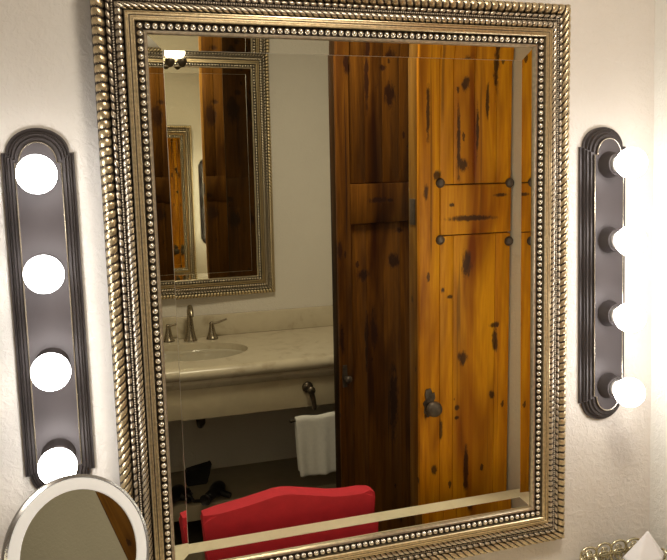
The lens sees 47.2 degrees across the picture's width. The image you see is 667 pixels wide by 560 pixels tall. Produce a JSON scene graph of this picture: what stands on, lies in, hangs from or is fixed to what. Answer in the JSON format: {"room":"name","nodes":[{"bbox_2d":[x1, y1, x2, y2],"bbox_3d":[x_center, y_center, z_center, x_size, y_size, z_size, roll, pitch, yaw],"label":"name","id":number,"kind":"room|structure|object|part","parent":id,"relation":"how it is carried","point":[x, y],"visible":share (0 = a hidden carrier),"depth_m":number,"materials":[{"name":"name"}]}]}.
{"room":"bathroom","nodes":[
{"label":"bathroom","id":0,"kind":"room"},
{"bbox_2d":[0,0,654,559],"bbox_3d":[0.032,0.167,1.565,3.300,2.560,0.100,-4,6,-18],"label":"wall","id":1,"kind":"structure","parent":0,"point":[47,80],"depth_m":1.62,"materials":[{"name":"paint"}]},
{"bbox_2d":[1,128,94,488],"bbox_3d":[-0.474,0.068,1.269,0.116,0.643,0.128,-4,6,-18],"label":"light bar","id":2,"kind":"object","parent":1,"relation":"attached to","point":[38,165],"visible":0.9,"depth_m":1.30,"materials":[{"name":"brown metal"}]},
{"bbox_2d":[15,154,56,193],"bbox_3d":[-0.478,-0.170,1.232,0.062,0.062,0.102,-4,6,-18],"label":"bulb","id":3,"kind":"object","parent":2,"relation":"attached to","point":[34,173],"depth_m":1.20,"materials":[{"name":"white glass"}]},
{"bbox_2d":[23,254,63,293],"bbox_3d":[-0.473,-0.011,1.248,0.062,0.062,0.102,-4,6,-18],"label":"bulb","id":4,"kind":"object","parent":2,"relation":"attached to","point":[42,273],"depth_m":1.21,"materials":[{"name":"white glass"}]},
{"bbox_3d":[-0.486,0.064,1.306,0.073,0.592,0.005,-4,6,-18],"label":"panel","id":5,"kind":"part","parent":2,"relation":"part of","materials":[{"name":"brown metal"}]},
{"bbox_2d":[30,348,70,390],"bbox_3d":[-0.467,0.148,1.265,0.062,0.062,0.102,-4,6,-18],"label":"bulb","id":6,"kind":"object","parent":2,"relation":"attached to","point":[50,368],"depth_m":1.23,"materials":[{"name":"white glass"}]},
{"bbox_2d":[38,438,77,482],"bbox_3d":[-0.462,0.307,1.282,0.062,0.062,0.102,-4,6,-18],"label":"bulb","id":7,"kind":"object","parent":2,"relation":"attached to","point":[57,457],"depth_m":1.25,"materials":[{"name":"white glass"}]},
{"bbox_2d":[90,0,570,559],"bbox_3d":[0.052,0.035,1.475,0.932,1.138,0.061,-4,6,-18],"label":"wall mirror","id":8,"kind":"object","parent":1,"relation":"attached to","point":[336,231],"visible":0.98,"depth_m":1.45,"materials":[{"name":"silver metal"}]},
{"bbox_2d":[578,127,647,418],"bbox_3d":[0.607,-0.004,1.619,0.116,0.643,0.128,-4,6,-18],"label":"light bar","id":9,"kind":"object","parent":1,"relation":"attached to","point":[604,240],"visible":1,"depth_m":1.64,"materials":[{"name":"brown metal"}]},
{"bbox_3d":[0.591,-0.009,1.669,0.116,0.643,0.023,-4,6,-18],"label":"plate","id":10,"kind":"part","parent":9,"relation":"part of","materials":[{"name":"brown metal"}]},
{"bbox_3d":[0.595,-0.007,1.656,0.073,0.592,0.005,-4,6,-18],"label":"panel","id":11,"kind":"part","parent":9,"relation":"part of","materials":[{"name":"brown metal"}]},
{"bbox_2d":[598,373,644,406],"bbox_3d":[0.619,0.236,1.632,0.062,0.062,0.102,-4,6,-18],"label":"bulb","id":12,"kind":"object","parent":9,"relation":"attached to","point":[613,389],"depth_m":1.61,"materials":[{"name":"white glass"}]},
{"bbox_2d":[598,300,645,331],"bbox_3d":[0.614,0.077,1.615,0.062,0.062,0.102,-4,6,-18],"label":"bulb","id":13,"kind":"object","parent":9,"relation":"attached to","point":[613,315],"depth_m":1.59,"materials":[{"name":"white glass"}]},
{"bbox_2d":[598,226,646,255],"bbox_3d":[0.609,-0.082,1.599,0.062,0.062,0.102,-4,6,-18],"label":"bulb","id":14,"kind":"object","parent":9,"relation":"attached to","point":[612,240],"depth_m":1.57,"materials":[{"name":"white glass"}]},
{"bbox_2d":[598,148,647,177],"bbox_3d":[0.604,-0.241,1.582,0.062,0.062,0.102,-4,6,-18],"label":"bulb","id":15,"kind":"object","parent":9,"relation":"attached to","point":[612,162],"depth_m":1.56,"materials":[{"name":"white glass"}]},
{"bbox_2d":[649,0,666,559],"bbox_3d":[1.123,0.223,0.684,0.100,2.560,2.259,-4,6,-18],"label":"wall","id":16,"kind":"structure","parent":0,"point":[658,429],"depth_m":1.71,"materials":[{"name":"paint"}]},
{"bbox_3d":[0.443,1.593,0.587,3.300,0.100,2.459,-4,6,-18],"label":"floor","id":17,"kind":"structure","parent":0,"visible":0},
{"bbox_3d":[-0.049,1.119,1.291,1.859,0.730,0.532,-4,6,-18],"label":"vanity desk","id":18,"kind":"object","parent":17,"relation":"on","visible":0},
{"bbox_2d":[1,474,148,559],"bbox_3d":[-0.356,0.528,1.133,0.160,0.496,0.249,-2,6,1],"label":"makeup mirror","id":19,"kind":"object","parent":18,"relation":"on","point":[73,516],"visible":1,"depth_m":1.10,"materials":[{"name":"silver metal"}]},
{"bbox_2d":[20,489,135,559],"bbox_3d":[-0.358,0.390,1.085,0.061,0.168,0.179,3,8,40],"label":"mirror glass","id":20,"kind":"object","parent":19,"relation":"attached to","point":[56,524],"depth_m":1.09,"materials":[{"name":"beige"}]},
{"bbox_2d":[580,537,666,559],"bbox_3d":[0.647,0.641,1.673,0.168,0.096,0.124,-4,6,-18],"label":"tissue box","id":21,"kind":"object","parent":18,"relation":"on","point":[603,554],"visible":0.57,"depth_m":1.72,"materials":[{"name":"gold metal"}]},
{"bbox_2d":[623,532,663,559],"bbox_3d":[0.677,0.578,1.659,0.101,0.063,0.056,-4,6,-18],"label":"tissue","id":22,"kind":"object","parent":21,"relation":"in","point":[646,548],"visible":1,"depth_m":1.65,"materials":[{"name":"white paper"}]}
]}

